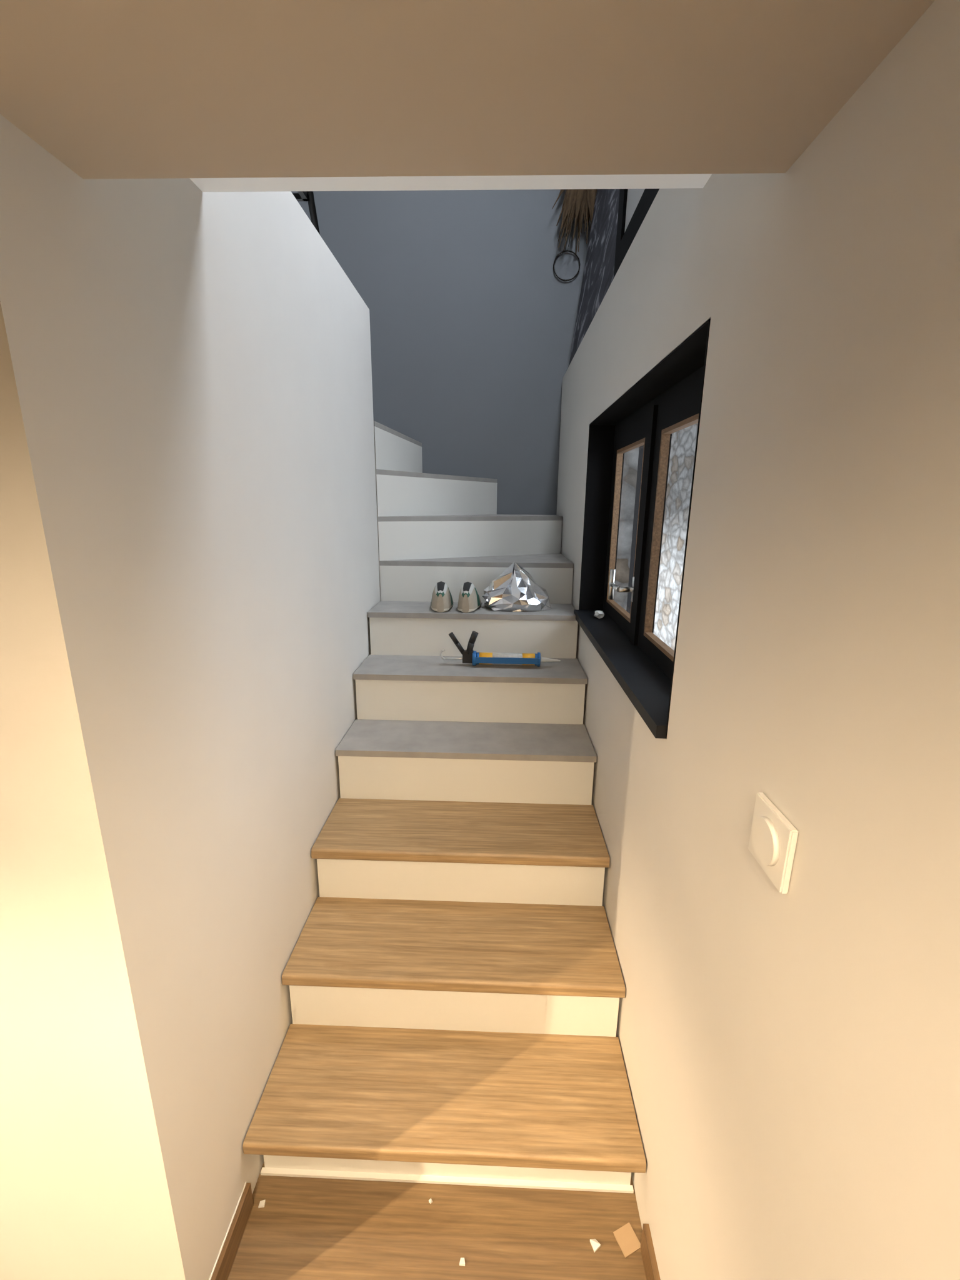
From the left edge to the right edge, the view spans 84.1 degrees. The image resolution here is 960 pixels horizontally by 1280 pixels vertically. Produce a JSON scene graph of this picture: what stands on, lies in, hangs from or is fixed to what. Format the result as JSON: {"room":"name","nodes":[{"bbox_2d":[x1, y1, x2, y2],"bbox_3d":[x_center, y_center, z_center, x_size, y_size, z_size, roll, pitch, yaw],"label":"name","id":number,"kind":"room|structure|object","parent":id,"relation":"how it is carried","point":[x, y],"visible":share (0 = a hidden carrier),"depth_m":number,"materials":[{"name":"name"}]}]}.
{"room":"indoor staircase","nodes":[
{"label":"indoor staircase","id":0,"kind":"room"},
{"bbox_2d":[0,114,379,1279],"bbox_3d":[-1.799,-0.028,1.653,2.600,2.350,1.819,1,14,2],"label":"wall","id":1,"kind":"structure","parent":0,"point":[189,571],"depth_m":0.91,"materials":[{"name":"white paint"}]},
{"bbox_2d":[208,1181,253,1279],"bbox_3d":[-0.532,1.297,1.112,0.012,0.074,0.225,1,14,2],"label":"baseboard","id":2,"kind":"structure","parent":1,"relation":"attached to","point":[223,1265],"depth_m":1.14,"materials":[{"name":"brown wood"}]},
{"bbox_2d":[292,191,319,234],"bbox_3d":[-0.669,-1.451,1.530,0.320,0.492,0.320,1,14,2],"label":"stool","id":3,"kind":"object","parent":1,"relation":"on","point":[308,196],"visible":0.05,"depth_m":1.67,"materials":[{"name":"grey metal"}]},
{"bbox_2d":[227,1161,646,1279],"bbox_3d":[-1.297,1.428,0.924,3.700,0.100,5.650,1,14,2],"label":"floor","id":4,"kind":"structure","parent":0,"point":[306,1228],"depth_m":1.19,"materials":[{"name":"brown wood"}]},
{"bbox_2d":[258,1198,600,1266],"bbox_3d":[-0.125,1.324,1.161,0.776,0.007,0.169,1,14,2],"label":"paper scraps","id":5,"kind":"object","parent":4,"relation":"on","point":[595,1244],"visible":1,"depth_m":1.17,"materials":[{"name":"white paper"}]},
{"bbox_2d":[242,420,646,1193],"bbox_3d":[-1.331,-0.153,2.161,3.492,2.349,2.466,1,14,2],"label":"staircase","id":6,"kind":"structure","parent":4,"relation":"on","point":[454,977],"depth_m":1.59,"materials":[{"name":"white"}]},
{"bbox_2d":[431,581,453,612],"bbox_3d":[-0.168,-0.206,2.352,0.100,0.122,0.248,0,14,-1],"label":"sneaker","id":7,"kind":"object","parent":6,"relation":"on","point":[442,600],"visible":1,"depth_m":2.25,"materials":[{"name":"beige fabric"}]},
{"bbox_2d":[457,581,481,612],"bbox_3d":[-0.047,-0.204,2.348,0.100,0.122,0.248,2,14,6],"label":"sneaker","id":8,"kind":"object","parent":6,"relation":"on","point":[469,600],"visible":1,"depth_m":2.24,"materials":[{"name":"beige fabric"}]},
{"bbox_2d":[440,630,560,666],"bbox_3d":[0.081,0.036,2.131,0.486,0.142,0.060,1,14,2],"label":"gun","id":9,"kind":"object","parent":6,"relation":"on","point":[469,655],"visible":1,"depth_m":2.12,"materials":[{"name":"blue paint"}]},
{"bbox_2d":[481,561,551,611],"bbox_3d":[0.165,-0.240,2.335,0.311,0.205,0.184,1,14,2],"label":"foil","id":10,"kind":"object","parent":6,"relation":"on","point":[515,589],"visible":1,"depth_m":2.29,"materials":[{"name":"silver metal"}]},
{"bbox_2d":[613,1222,640,1258],"bbox_3d":[0.326,1.326,1.177,0.044,0.003,0.044,-5,16,-22],"label":"cardboard","id":11,"kind":"object","parent":4,"relation":"on","point":[627,1240],"visible":1,"depth_m":1.18,"materials":[{"name":"beige"}]},
{"bbox_2d":[291,189,589,514],"bbox_3d":[-1.178,-1.420,3.188,4.000,4.300,0.150,1,14,2],"label":"wall","id":12,"kind":"structure","parent":0,"point":[472,322],"depth_m":2.97,"materials":[{"name":"grey paint"}]},
{"bbox_2d":[553,218,580,281],"bbox_3d":[0.471,-2.104,2.866,0.146,0.303,0.008,1,14,2],"label":"hoop","id":13,"kind":"object","parent":12,"relation":"attached to","point":[567,250],"visible":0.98,"depth_m":2.88,"materials":[{"name":"grey metal"}]},
{"bbox_2d":[0,0,934,191],"bbox_3d":[-1.412,-0.424,-0.681,3.500,0.320,3.450,1,14,2],"label":"ceiling","id":14,"kind":"structure","parent":0,"point":[220,95],"depth_m":0.53,"materials":[{"name":"paint"}]},
{"bbox_2d":[556,0,959,1279],"bbox_3d":[0.464,0.311,0.578,0.200,2.270,5.650,1,14,2],"label":"wall","id":15,"kind":"structure","parent":0,"point":[791,1059],"depth_m":0.60,"materials":[{"name":"white paint"}]},
{"bbox_2d":[568,188,619,366],"bbox_3d":[0.541,-1.809,2.187,0.158,1.046,1.180,1,14,2],"label":"curtain","id":16,"kind":"object","parent":15,"relation":"on","point":[598,275],"visible":0.25,"depth_m":2.27,"materials":[{"name":"grey fabric"}]},
{"bbox_2d":[613,188,659,278],"bbox_3d":[0.437,-1.511,1.198,0.039,0.950,0.790,1,14,2],"label":"window","id":17,"kind":"structure","parent":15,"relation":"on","point":[634,204],"depth_m":1.52,"materials":[{"name":"grey"}]},
{"bbox_2d":[573,318,710,738],"bbox_3d":[0.493,-0.321,1.586,0.220,0.768,1.229,1,14,2],"label":"window","id":18,"kind":"structure","parent":15,"relation":"in","point":[667,400],"depth_m":1.63,"materials":[{"name":"black paint"}]},
{"bbox_2d":[593,610,604,618],"bbox_3d":[0.471,-0.101,2.109,0.041,0.029,0.061,4,15,12],"label":"crumpled paper","id":19,"kind":"object","parent":18,"relation":"on","point":[599,614],"visible":1,"depth_m":2.09,"materials":[{"name":"white paper"}]},
{"bbox_2d":[640,1223,660,1279],"bbox_3d":[0.351,1.339,0.983,0.012,0.075,0.360,1,14,2],"label":"baseboard","id":20,"kind":"structure","parent":15,"relation":"attached to","point":[650,1267],"depth_m":1.11,"materials":[{"name":"brown wood"}]},
{"bbox_2d":[748,792,798,893],"bbox_3d":[0.358,0.249,0.661,0.016,0.086,0.086,1,14,2],"label":"light switch","id":21,"kind":"object","parent":15,"relation":"attached to","point":[773,839],"visible":1,"depth_m":0.64,"materials":[{"name":"white plastic"}]},
{"label":"outside","id":22,"kind":"structure","parent":0,"visible":0},
{"bbox_2d":[653,423,698,650],"bbox_3d":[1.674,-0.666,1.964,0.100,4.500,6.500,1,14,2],"label":"window pane","id":23,"kind":"structure","parent":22,"point":[683,441],"depth_m":4.68,"materials":[{"name":"glass"}]},
{"bbox_3d":[0.660,-1.769,0.040,0.150,2.030,5.650,1,14,2],"label":"wall","id":24,"kind":"structure","parent":0,"visible":0},
{"bbox_2d":[551,188,596,254],"bbox_3d":[0.552,-2.263,2.748,0.361,0.894,0.133,1,14,2],"label":"pampas grass","id":25,"kind":"object","parent":24,"relation":"attached to","point":[576,202],"depth_m":2.73,"materials":[{"name":"brown plant"}]}
]}

